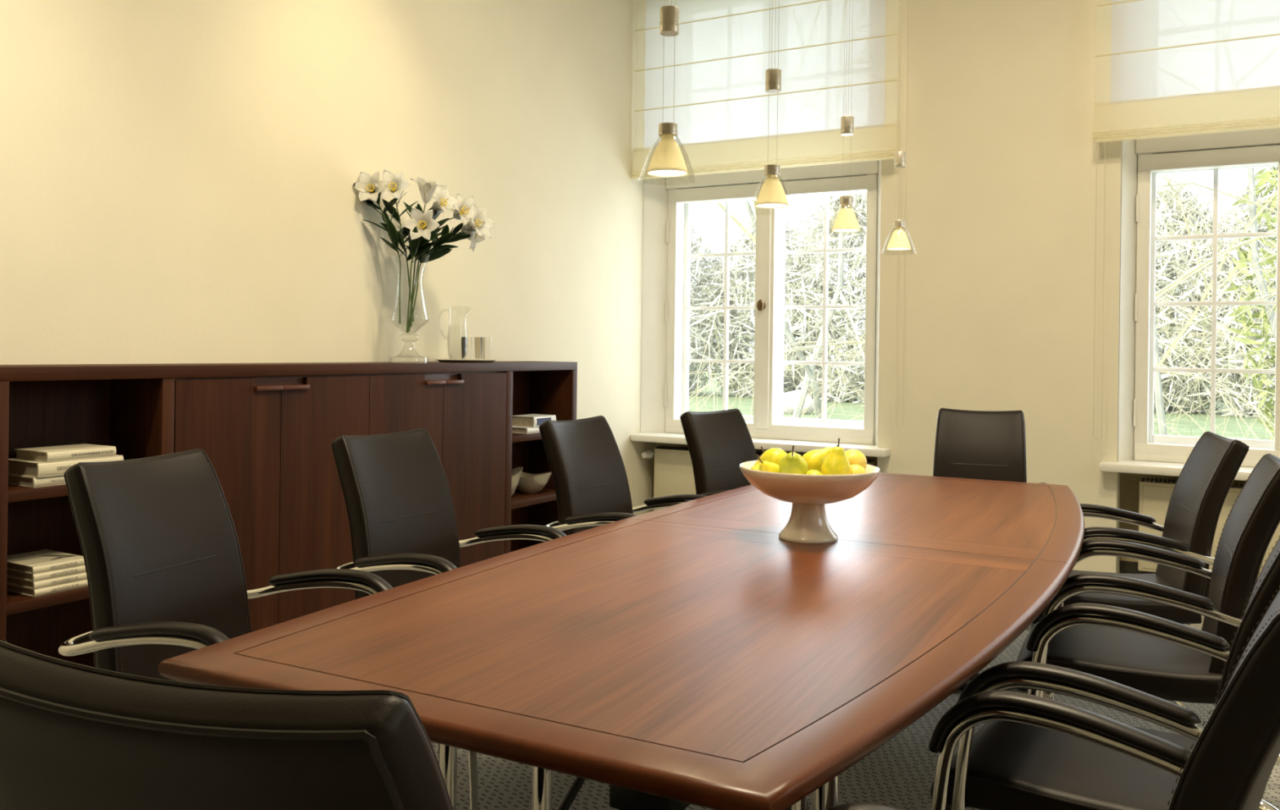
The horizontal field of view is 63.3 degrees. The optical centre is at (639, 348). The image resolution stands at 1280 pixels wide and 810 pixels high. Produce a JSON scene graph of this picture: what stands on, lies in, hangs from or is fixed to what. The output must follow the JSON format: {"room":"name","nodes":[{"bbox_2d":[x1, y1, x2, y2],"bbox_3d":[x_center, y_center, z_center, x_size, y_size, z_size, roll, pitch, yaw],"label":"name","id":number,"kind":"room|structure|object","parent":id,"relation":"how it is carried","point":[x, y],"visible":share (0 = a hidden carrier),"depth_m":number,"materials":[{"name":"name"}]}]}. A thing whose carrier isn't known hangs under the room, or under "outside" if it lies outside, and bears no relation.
{"room":"conference room","nodes":[
{"label":"conference room","id":0,"kind":"room"},
{"bbox_2d":[0,0,656,515],"bbox_3d":[-2.597,-0.681,2.487,0.200,3.800,11.100,1,0,30],"label":"wall","id":1,"kind":"structure","parent":0,"point":[178,178],"depth_m":4.39,"materials":[{"name":"paint"}]},
{"bbox_2d":[431,614,1279,809],"bbox_3d":[-0.089,1.302,1.024,6.050,0.100,11.100,1,0,30],"label":"floor","id":2,"kind":"structure","parent":0,"point":[899,774],"depth_m":3.05,"materials":[{"name":"grey carpet"}]},
{"bbox_2d":[57,448,392,681],"bbox_3d":[-0.902,0.746,2.328,0.674,0.988,0.580,1,0,20],"label":"chair","id":3,"kind":"object","parent":2,"relation":"on","point":[157,535],"visible":0.52,"depth_m":2.35,"materials":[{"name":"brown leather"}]},
{"bbox_2d":[0,638,453,809],"bbox_3d":[-0.303,0.754,1.126,0.679,0.988,0.674,1,0,19],"label":"chair","id":4,"kind":"object","parent":2,"relation":"on","point":[73,735],"visible":1,"depth_m":0.81,"materials":[{"name":"leather"}]},
{"bbox_2d":[0,360,577,667],"bbox_3d":[-1.227,0.649,4.370,0.307,1.175,3.035,1,0,30],"label":"sideboard","id":5,"kind":"object","parent":2,"relation":"on","point":[267,431],"visible":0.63,"depth_m":3.86,"materials":[{"name":"brown wood"}]},
{"bbox_2d":[8,473,65,487],"bbox_3d":[-1.840,0.403,3.267,0.190,0.030,0.238,1,0,30],"label":"book","id":6,"kind":"object","parent":5,"relation":"on","point":[13,479],"visible":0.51,"depth_m":3.16,"materials":[{"name":"paper"}]},
{"bbox_2d":[8,454,123,477],"bbox_3d":[-1.823,0.366,3.288,0.200,0.044,0.275,1,0,30],"label":"book","id":7,"kind":"object","parent":6,"relation":"on","point":[35,468],"visible":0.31,"depth_m":3.17,"materials":[{"name":"paper"}]},
{"bbox_2d":[14,443,116,462],"bbox_3d":[-1.812,0.328,3.281,0.170,0.030,0.226,1,0,28],"label":"book","id":8,"kind":"object","parent":7,"relation":"on","point":[82,451],"visible":1,"depth_m":3.22,"materials":[{"name":"paper"}]},
{"bbox_2d":[8,484,68,502],"bbox_3d":[-1.839,0.434,3.312,0.277,0.032,0.499,1,0,30],"label":"shelf","id":9,"kind":"object","parent":5,"relation":"attached to","point":[15,493],"depth_m":3.11,"materials":[{"name":"brown wood"}]},
{"bbox_2d":[6,578,88,596],"bbox_3d":[-1.873,0.735,3.255,0.236,0.022,0.178,1,0,30],"label":"book","id":10,"kind":"object","parent":5,"relation":"on","point":[80,584],"visible":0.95,"depth_m":3.18,"materials":[{"name":"paper"}]},
{"bbox_2d":[6,572,87,589],"bbox_3d":[-1.875,0.712,3.255,0.236,0.022,0.177,1,0,30],"label":"book","id":11,"kind":"object","parent":10,"relation":"on","point":[79,576],"visible":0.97,"depth_m":3.18,"materials":[{"name":"paper"}]},
{"bbox_2d":[6,564,85,582],"bbox_3d":[-1.877,0.690,3.254,0.236,0.022,0.176,1,0,30],"label":"book","id":12,"kind":"object","parent":11,"relation":"on","point":[79,569],"visible":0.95,"depth_m":3.17,"materials":[{"name":"paper"}]},
{"bbox_2d":[7,549,84,573],"bbox_3d":[-1.879,0.666,3.253,0.236,0.023,0.175,1,0,30],"label":"book","id":13,"kind":"object","parent":12,"relation":"on","point":[43,560],"visible":0.96,"depth_m":3.22,"materials":[{"name":"paper"}]},
{"bbox_2d":[44,555,75,559],"bbox_3d":[-1.841,0.656,3.278,0.086,0.001,0.082,1,0,30],"label":"print","id":14,"kind":"object","parent":13,"relation":"on","point":[46,557],"depth_m":3.26},
{"bbox_2d":[6,586,89,615],"bbox_3d":[-1.844,0.763,3.312,0.277,0.032,0.499,1,0,30],"label":"shelf","id":15,"kind":"object","parent":5,"relation":"attached to","point":[16,602],"depth_m":3.13,"materials":[{"name":"brown wood"}]},
{"bbox_2d":[391,333,427,363],"bbox_3d":[-1.024,-0.176,4.620,0.184,0.480,0.184,1,0,30],"label":"glass vase","id":16,"kind":"object","parent":5,"relation":"on","point":[402,333],"visible":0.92,"depth_m":4.59,"materials":[{"name":"clear glass"}]},
{"bbox_2d":[353,170,409,323],"bbox_3d":[-1.118,-0.449,4.614,0.218,0.675,0.220,1,0,30],"label":"lily","id":17,"kind":"object","parent":16,"relation":"in","point":[366,187],"visible":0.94,"depth_m":4.61,"materials":[{"name":"white plant"}]},
{"bbox_2d":[373,169,422,321],"bbox_3d":[-1.081,-0.459,4.671,0.250,0.676,0.157,1,0,-24],"label":"lily","id":18,"kind":"object","parent":16,"relation":"in","point":[396,184],"visible":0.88,"depth_m":4.64,"materials":[{"name":"white plant"}]},
{"bbox_2d":[398,207,444,332],"bbox_3d":[-0.968,-0.342,4.603,0.206,0.542,0.183,1,0,8],"label":"lily","id":19,"kind":"object","parent":16,"relation":"in","point":[420,224],"visible":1,"depth_m":4.55,"materials":[{"name":"white plant"}]},
{"bbox_2d":[403,176,447,331],"bbox_3d":[-0.964,-0.417,4.646,0.191,0.684,0.145,1,0,-13],"label":"lily","id":20,"kind":"object","parent":16,"relation":"in","point":[427,188],"visible":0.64,"depth_m":4.63,"materials":[{"name":"white plant"}]},
{"bbox_2d":[404,184,479,333],"bbox_3d":[-0.892,-0.399,4.647,0.326,0.663,0.169,1,0,20],"label":"lily","id":21,"kind":"object","parent":16,"relation":"in","point":[462,208],"visible":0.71,"depth_m":4.64,"materials":[{"name":"white plant"}]},
{"bbox_2d":[409,204,495,327],"bbox_3d":[-0.828,-0.363,4.657,0.341,0.543,0.203,1,0,16],"label":"lily","id":22,"kind":"object","parent":16,"relation":"in","point":[475,234],"visible":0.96,"depth_m":4.62,"materials":[{"name":"white plant"}]},
{"bbox_2d":[435,359,496,362],"bbox_3d":[-0.840,0.061,5.030,0.290,0.012,0.290,1,0,30],"label":"serving tray","id":23,"kind":"object","parent":5,"relation":"on","point":[439,360],"visible":0.98,"depth_m":4.92,"materials":[{"name":"metal"}]},
{"bbox_2d":[511,466,523,495],"bbox_3d":[-0.691,0.684,5.285,0.201,0.155,0.118,1,0,-33],"label":"dish","id":24,"kind":"object","parent":5,"relation":"on","point":[516,472],"visible":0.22,"depth_m":5.28,"materials":[{"name":"beige ceramic"}]},
{"bbox_2d":[512,426,540,433],"bbox_3d":[-0.584,0.419,5.407,0.155,0.030,0.215,1,0,30],"label":"book","id":25,"kind":"object","parent":5,"relation":"on","point":[516,429],"visible":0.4,"depth_m":5.31,"materials":[{"name":"white paper"}]},
{"bbox_2d":[512,413,555,426],"bbox_3d":[-0.555,0.377,5.437,0.151,0.054,0.195,1,0,30],"label":"book","id":26,"kind":"object","parent":25,"relation":"on","point":[528,420],"visible":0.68,"depth_m":5.37,"materials":[{"name":"white paper"}]},
{"bbox_2d":[537,417,551,425],"bbox_3d":[-0.499,0.378,5.390,0.005,0.034,0.125,1,0,30],"label":"print","id":27,"kind":"object","parent":26,"relation":"attached to","point":[540,420],"depth_m":5.37},
{"bbox_2d":[511,432,542,442],"bbox_3d":[-0.621,0.450,5.421,0.277,0.032,0.523,1,0,30],"label":"shelf","id":28,"kind":"object","parent":5,"relation":"attached to","point":[516,437],"depth_m":5.23,"materials":[{"name":"brown wood"}]},
{"bbox_2d":[511,488,556,509],"bbox_3d":[-0.625,0.779,5.421,0.277,0.032,0.523,1,0,30],"label":"shelf","id":29,"kind":"object","parent":5,"relation":"attached to","point":[518,500],"depth_m":5.35,"materials":[{"name":"brown wood"}]},
{"bbox_2d":[516,471,551,493],"bbox_3d":[-0.582,0.705,5.476,0.248,0.117,0.146,1,0,13],"label":"dish","id":30,"kind":"object","parent":5,"relation":"on","point":[529,483],"visible":0.81,"depth_m":5.42,"materials":[{"name":"beige ceramic"}]},
{"bbox_2d":[331,427,566,809],"bbox_3d":[-0.538,0.751,3.030,0.674,0.988,0.580,1,0,29],"label":"chair","id":31,"kind":"object","parent":2,"relation":"on","point":[397,493],"visible":0.42,"depth_m":3.09,"materials":[{"name":"leather"}]},
{"bbox_2d":[157,472,1084,809],"bbox_3d":[0.499,0.888,2.845,1.260,0.738,3.262,1,0,28],"label":"conference table","id":32,"kind":"object","parent":2,"relation":"on","point":[677,656],"visible":0.89,"depth_m":1.83,"materials":[{"name":"brown wood"}]},
{"bbox_2d":[739,460,880,543],"bbox_3d":[0.461,0.421,2.843,0.381,0.196,0.381,1,0,30],"label":"fruit bowl","id":33,"kind":"object","parent":32,"relation":"on","point":[808,495],"visible":0.87,"depth_m":2.74,"materials":[{"name":"beige ceramic"}]},
{"bbox_2d":[750,462,760,471],"bbox_3d":[0.325,0.341,2.852,0.098,0.062,0.062,1,0,3],"label":"pear","id":34,"kind":"object","parent":33,"relation":"in","point":[757,467],"visible":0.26,"depth_m":2.83,"materials":[{"name":"yellow food"}]},
{"bbox_2d":[756,453,779,472],"bbox_3d":[0.357,0.330,2.830,0.060,0.086,0.078,1,0,25],"label":"pear","id":35,"kind":"object","parent":33,"relation":"in","point":[765,465],"visible":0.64,"depth_m":2.81,"materials":[{"name":"yellow food"}]},
{"bbox_2d":[753,448,786,466],"bbox_3d":[0.373,0.319,2.918,0.080,0.082,0.104,1,0,-31],"label":"pear","id":36,"kind":"object","parent":33,"relation":"in","point":[775,455],"visible":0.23,"depth_m":2.88,"materials":[{"name":"yellow food"}]},
{"bbox_2d":[778,444,808,474],"bbox_3d":[0.417,0.308,2.787,0.078,0.107,0.101,1,0,-23],"label":"pear","id":37,"kind":"object","parent":33,"relation":"in","point":[793,462],"visible":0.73,"depth_m":2.76,"materials":[{"name":"yellow food"}]},
{"bbox_2d":[804,469,822,474],"bbox_3d":[0.459,0.352,2.775,0.059,0.058,0.068,1,0,-32],"label":"pear","id":38,"kind":"object","parent":33,"relation":"in","point":[812,471],"visible":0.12,"depth_m":2.76,"materials":[{"name":"yellow food"}]},
{"bbox_2d":[802,444,837,472],"bbox_3d":[0.494,0.315,2.901,0.104,0.094,0.076,1,0,-36],"label":"pear","id":39,"kind":"object","parent":33,"relation":"in","point":[815,459],"visible":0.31,"depth_m":2.87,"materials":[{"name":"yellow food"}]},
{"bbox_2d":[820,438,851,475],"bbox_3d":[0.527,0.305,2.793,0.081,0.129,0.079,1,0,18],"label":"pear","id":40,"kind":"object","parent":33,"relation":"in","point":[837,462],"visible":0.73,"depth_m":2.77,"materials":[{"name":"yellow food"}]},
{"bbox_2d":[844,448,866,469],"bbox_3d":[0.596,0.319,2.885,0.077,0.078,0.101,1,0,40],"label":"pear","id":41,"kind":"object","parent":33,"relation":"in","point":[854,456],"visible":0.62,"depth_m":2.85,"materials":[{"name":"yellow food"}]},
{"bbox_2d":[850,464,866,474],"bbox_3d":[0.584,0.342,2.810,0.060,0.058,0.058,1,0,18],"label":"pear","id":42,"kind":"object","parent":33,"relation":"in","point":[855,468],"visible":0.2,"depth_m":2.79,"materials":[{"name":"yellow food"}]},
{"bbox_2d":[538,415,707,535],"bbox_3d":[-0.007,0.758,3.760,0.674,0.988,0.580,1,0,31],"label":"chair","id":43,"kind":"object","parent":2,"relation":"on","point":[586,464],"visible":0.39,"depth_m":3.83,"materials":[{"name":"leather"}]},
{"bbox_2d":[680,408,758,495],"bbox_3d":[0.523,0.764,4.354,0.674,0.988,0.580,1,0,41],"label":"chair","id":44,"kind":"object","parent":2,"relation":"on","point":[718,442],"visible":0.24,"depth_m":4.45,"materials":[{"name":"leather"}]},
{"bbox_2d":[641,445,874,510],"bbox_3d":[0.692,0.956,6.457,1.502,0.612,0.173,1,0,30],"label":"radiator","id":45,"kind":"object","parent":2,"relation":"on","point":[673,474],"visible":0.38,"depth_m":6.72,"materials":[{"name":"metal"}]},
{"bbox_2d":[655,445,873,462],"bbox_3d":[0.744,0.656,6.472,1.428,0.012,0.092,1,0,30],"label":"grille","id":46,"kind":"object","parent":45,"relation":"attached to","point":[660,449],"depth_m":6.72,"materials":[{"name":"white metal"}]},
{"bbox_2d":[933,408,1047,628],"bbox_3d":[1.494,0.777,4.602,0.580,0.988,0.674,1,0,20],"label":"chair","id":47,"kind":"object","parent":2,"relation":"on","point":[987,445],"visible":0.23,"depth_m":4.80,"materials":[{"name":"leather"}]},
{"bbox_2d":[826,586,1279,809],"bbox_3d":[0.552,0.765,1.397,0.674,0.988,0.580,1,0,36],"label":"chair","id":48,"kind":"object","parent":2,"relation":"on","point":[1230,765],"visible":1,"depth_m":1.12,"materials":[{"name":"leather"}]},
{"bbox_2d":[929,535,1279,809],"bbox_3d":[0.955,0.770,2.004,0.674,0.988,0.580,1,0,34],"label":"chair","id":49,"kind":"object","parent":2,"relation":"on","point":[1004,765],"visible":0.61,"depth_m":1.92,"materials":[{"name":"leather"}]},
{"bbox_2d":[1032,431,1248,727],"bbox_3d":[1.661,0.779,3.540,0.674,0.988,0.580,1,0,16],"label":"chair","id":50,"kind":"object","parent":2,"relation":"on","point":[1202,487],"visible":0.51,"depth_m":3.34,"materials":[{"name":"leather"}]},
{"bbox_2d":[1016,453,1279,703],"bbox_3d":[1.379,0.776,2.796,0.674,0.988,0.580,1,0,26],"label":"chair","id":51,"kind":"object","parent":2,"relation":"on","point":[1164,669],"visible":0.56,"depth_m":2.63,"materials":[{"name":"leather"}]},
{"bbox_2d":[1137,477,1279,578],"bbox_3d":[3.199,0.988,5.047,1.400,0.612,0.106,1,0,30],"label":"radiator","id":52,"kind":"object","parent":2,"relation":"on","point":[1154,496],"visible":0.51,"depth_m":5.30,"materials":[{"name":"metal"}]},
{"bbox_2d":[1141,477,1241,488],"bbox_3d":[3.208,0.688,5.048,1.388,0.012,0.092,1,0,30],"label":"grille","id":53,"kind":"object","parent":52,"relation":"attached to","point":[1149,483],"depth_m":5.32,"materials":[{"name":"white metal"}]},
{"bbox_2d":[656,442,1246,561],"bbox_3d":[2.105,0.950,6.007,4.456,0.660,0.280,1,0,30],"label":"wall niche","id":54,"kind":"object","parent":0,"point":[1130,482],"visible":0.05,"depth_m":5.55,"materials":[{"name":"paint"}]},
{"bbox_2d":[877,0,1122,573],"bbox_3d":[2.668,-0.613,5.554,5.850,3.800,0.520,1,0,30],"label":"wall","id":55,"kind":"structure","parent":0,"point":[1000,211],"depth_m":5.64,"materials":[{"name":"paint"}]},
{"bbox_2d":[630,160,890,457],"bbox_3d":[0.795,-0.865,6.479,1.673,2.945,0.475,1,0,30],"label":"window","id":56,"kind":"structure","parent":55,"relation":"in","point":[668,202],"depth_m":6.56,"materials":[{"name":"beige paint"}]},
{"bbox_2d":[631,0,908,426],"bbox_3d":[0.722,-1.019,6.249,1.759,2.908,0.080,1,0,30],"label":"blind","id":57,"kind":"object","parent":56,"relation":"attached to","point":[717,74],"visible":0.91,"depth_m":6.22,"materials":[{"name":"beige fabric"}]},
{"bbox_2d":[1120,560,1210,597],"bbox_3d":[2.026,1.204,5.877,4.456,0.150,0.020,1,0,30],"label":"baseboard","id":58,"kind":"structure","parent":55,"relation":"attached to","point":[1126,566],"depth_m":5.52,"materials":[{"name":"brown paint"}]},
{"bbox_2d":[1098,127,1279,480],"bbox_3d":[3.238,-0.833,5.068,1.755,2.945,0.475,1,0,30],"label":"window","id":59,"kind":"structure","parent":55,"relation":"in","point":[1142,451],"depth_m":5.40,"materials":[{"name":"beige paint"}]},
{"bbox_2d":[1093,0,1279,439],"bbox_3d":[3.125,-0.983,4.860,1.853,2.918,0.080,1,0,30],"label":"blind","id":60,"kind":"object","parent":59,"relation":"attached to","point":[1163,68],"visible":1,"depth_m":5.11,"materials":[{"name":"beige fabric"}]},
{"bbox_3d":[-0.039,-2.598,1.024,6.050,0.100,11.100,1,0,30],"label":"ceiling","id":61,"kind":"structure","parent":0,"visible":0},
{"bbox_3d":[0.524,-2.531,2.950,0.050,0.020,2.400,1,0,30],"label":"rail","id":62,"kind":"object","parent":61,"relation":"attached to","visible":0},
{"bbox_2d":[642,0,688,177],"bbox_3d":[0.072,-1.449,2.176,0.124,2.195,0.124,1,0,30],"label":"pendant lamp","id":63,"kind":"object","parent":62,"relation":"hanging from","point":[667,160],"visible":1,"depth_m":2.16,"materials":[{"name":"glass"}]},
{"bbox_2d":[661,134,675,140],"bbox_3d":[0.059,-0.439,2.176,0.029,0.012,0.029,1,0,30],"label":"socket","id":64,"kind":"object","parent":63,"relation":"attached to","point":[664,137],"depth_m":2.16,"materials":[{"name":"beige metal"}]},
{"bbox_2d":[754,0,789,208],"bbox_3d":[0.350,-1.445,2.648,0.124,2.195,0.124,1,0,30],"label":"pendant lamp","id":65,"kind":"object","parent":62,"relation":"hanging from","point":[771,194],"visible":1,"depth_m":2.63,"materials":[{"name":"white glass"}]},
{"bbox_2d":[766,173,777,178],"bbox_3d":[0.337,-0.436,2.648,0.029,0.012,0.029,1,0,30],"label":"socket","id":66,"kind":"object","parent":65,"relation":"attached to","point":[768,175],"depth_m":2.64,"materials":[{"name":"beige metal"}]},
{"bbox_2d":[831,0,860,232],"bbox_3d":[0.642,-1.442,3.168,0.124,2.195,0.124,1,0,30],"label":"pendant lamp","id":67,"kind":"object","parent":62,"relation":"hanging from","point":[846,220],"visible":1,"depth_m":3.15,"materials":[{"name":"white glass"}]},
{"bbox_2d":[841,204,851,207],"bbox_3d":[0.629,-0.432,3.168,0.029,0.012,0.029,1,0,30],"label":"socket","id":68,"kind":"object","parent":67,"relation":"attached to","point":[842,205],"depth_m":3.16,"materials":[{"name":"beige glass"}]},
{"bbox_2d":[884,10,911,250],"bbox_3d":[0.941,-1.438,3.719,0.124,2.195,0.124,1,0,30],"label":"pendant lamp","id":69,"kind":"object","parent":62,"relation":"hanging from","point":[899,241],"visible":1,"depth_m":3.70,"materials":[{"name":"white glass"}]},
{"bbox_2d":[894,226,903,230],"bbox_3d":[0.928,-0.428,3.719,0.029,0.012,0.029,1,0,30],"label":"socket","id":70,"kind":"object","parent":69,"relation":"attached to","point":[895,228],"depth_m":3.71,"materials":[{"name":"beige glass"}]},
{"label":"outside","id":71,"kind":"structure","parent":0,"visible":0},
{"bbox_2d":[688,369,1274,439],"bbox_3d":[24.108,2.414,41.778,120.000,0.200,83.500,1,0,30],"label":"lawn","id":72,"kind":"structure","parent":71,"point":[1257,428],"depth_m":32.99,"materials":[{"name":"green plant"}]},
{"bbox_2d":[688,218,742,395],"bbox_3d":[0.944,-1.989,45.643,8.015,9.529,6.254,1,0,30],"label":"tree","id":73,"kind":"object","parent":72,"relation":"on","point":[695,353],"visible":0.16,"depth_m":44.28,"materials":[{"name":"grey plant"}]},
{"bbox_2d":[689,208,846,398],"bbox_3d":[5.391,-1.707,44.367,7.834,8.920,5.733,1,0,30],"label":"tree","id":74,"kind":"object","parent":72,"relation":"on","point":[745,270],"visible":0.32,"depth_m":43.52,"materials":[{"name":"grey plant"}]},
{"bbox_2d":[688,193,866,418],"bbox_3d":[1.950,-3.182,17.383,9.128,11.884,13.376,1,0,-22],"label":"bare tree","id":75,"kind":"object","parent":72,"relation":"on","point":[810,373],"visible":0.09,"depth_m":18.56,"materials":[{"name":"grey plant"}]},
{"bbox_2d":[690,194,865,420],"bbox_3d":[5.145,-1.787,23.573,11.336,16.652,16.715,1,0,-16],"label":"bare tree","id":76,"kind":"object","parent":72,"relation":"on","point":[841,255],"visible":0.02,"depth_m":23.28,"materials":[{"name":"grey plant"}]},
{"bbox_2d":[782,389,814,414],"bbox_3d":[4.743,1.780,33.049,1.592,0.979,1.195,1,0,30],"label":"boulder","id":77,"kind":"object","parent":72,"relation":"on","point":[789,400],"visible":0.42,"depth_m":32.57,"materials":[{"name":"stone"}]},
{"bbox_2d":[783,192,866,403],"bbox_3d":[8.354,-2.118,41.403,7.452,9.958,5.836,1,0,14],"label":"tree","id":78,"kind":"object","parent":72,"relation":"on","point":[817,274],"visible":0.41,"depth_m":40.71,"materials":[{"name":"grey plant"}]},
{"bbox_2d":[688,178,1276,439],"bbox_3d":[5.771,0.290,17.917,13.178,9.395,10.268,1,0,9],"label":"bush","id":79,"kind":"object","parent":72,"relation":"on","point":[855,343],"visible":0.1,"depth_m":16.66,"materials":[{"name":"grey plant"}]},
{"bbox_2d":[786,166,1277,439],"bbox_3d":[5.599,-1.892,12.692,12.153,9.707,9.126,1,0,45],"label":"bare tree","id":80,"kind":"object","parent":72,"relation":"on","point":[1162,429],"visible":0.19,"depth_m":11.65,"materials":[{"name":"grey plant"}]},
{"bbox_2d":[803,167,1275,342],"bbox_3d":[7.935,-4.457,14.038,11.985,13.135,15.419,1,0,-36],"label":"bare tree","id":81,"kind":"object","parent":72,"relation":"on","point":[1252,207],"visible":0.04,"depth_m":15.62,"materials":[{"name":"grey plant"}]},
{"bbox_2d":[1155,271,1170,355],"bbox_3d":[15.039,-1.600,37.426,7.393,8.817,5.483,1,0,30],"label":"tree","id":82,"kind":"object","parent":72,"relation":"on","point":[1157,271],"visible":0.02,"depth_m":35.77,"materials":[{"name":"grey plant"}]},
{"bbox_2d":[1153,173,1271,413],"bbox_3d":[18.735,-1.644,36.521,7.173,9.122,5.462,1,0,30],"label":"tree","id":83,"kind":"object","parent":72,"relation":"on","point":[1171,383],"visible":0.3,"depth_m":35.55,"materials":[{"name":"grey plant"}]},
{"bbox_2d":[1173,166,1277,417],"bbox_3d":[21.143,-1.850,34.034,6.800,9.522,5.341,1,0,30],"label":"tree","id":84,"kind":"object","parent":72,"relation":"on","point":[1237,379],"visible":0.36,"depth_m":34.06,"materials":[{"name":"grey plant"}]},
{"bbox_2d":[1224,166,1277,439],"bbox_3d":[11.888,-1.620,17.963,3.149,7.958,2.323,1,0,30],"label":"tree","id":85,"kind":"object","parent":72,"relation":"on","point":[1264,176],"visible":0.55,"depth_m":18.36,"materials":[{"name":"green plant"}]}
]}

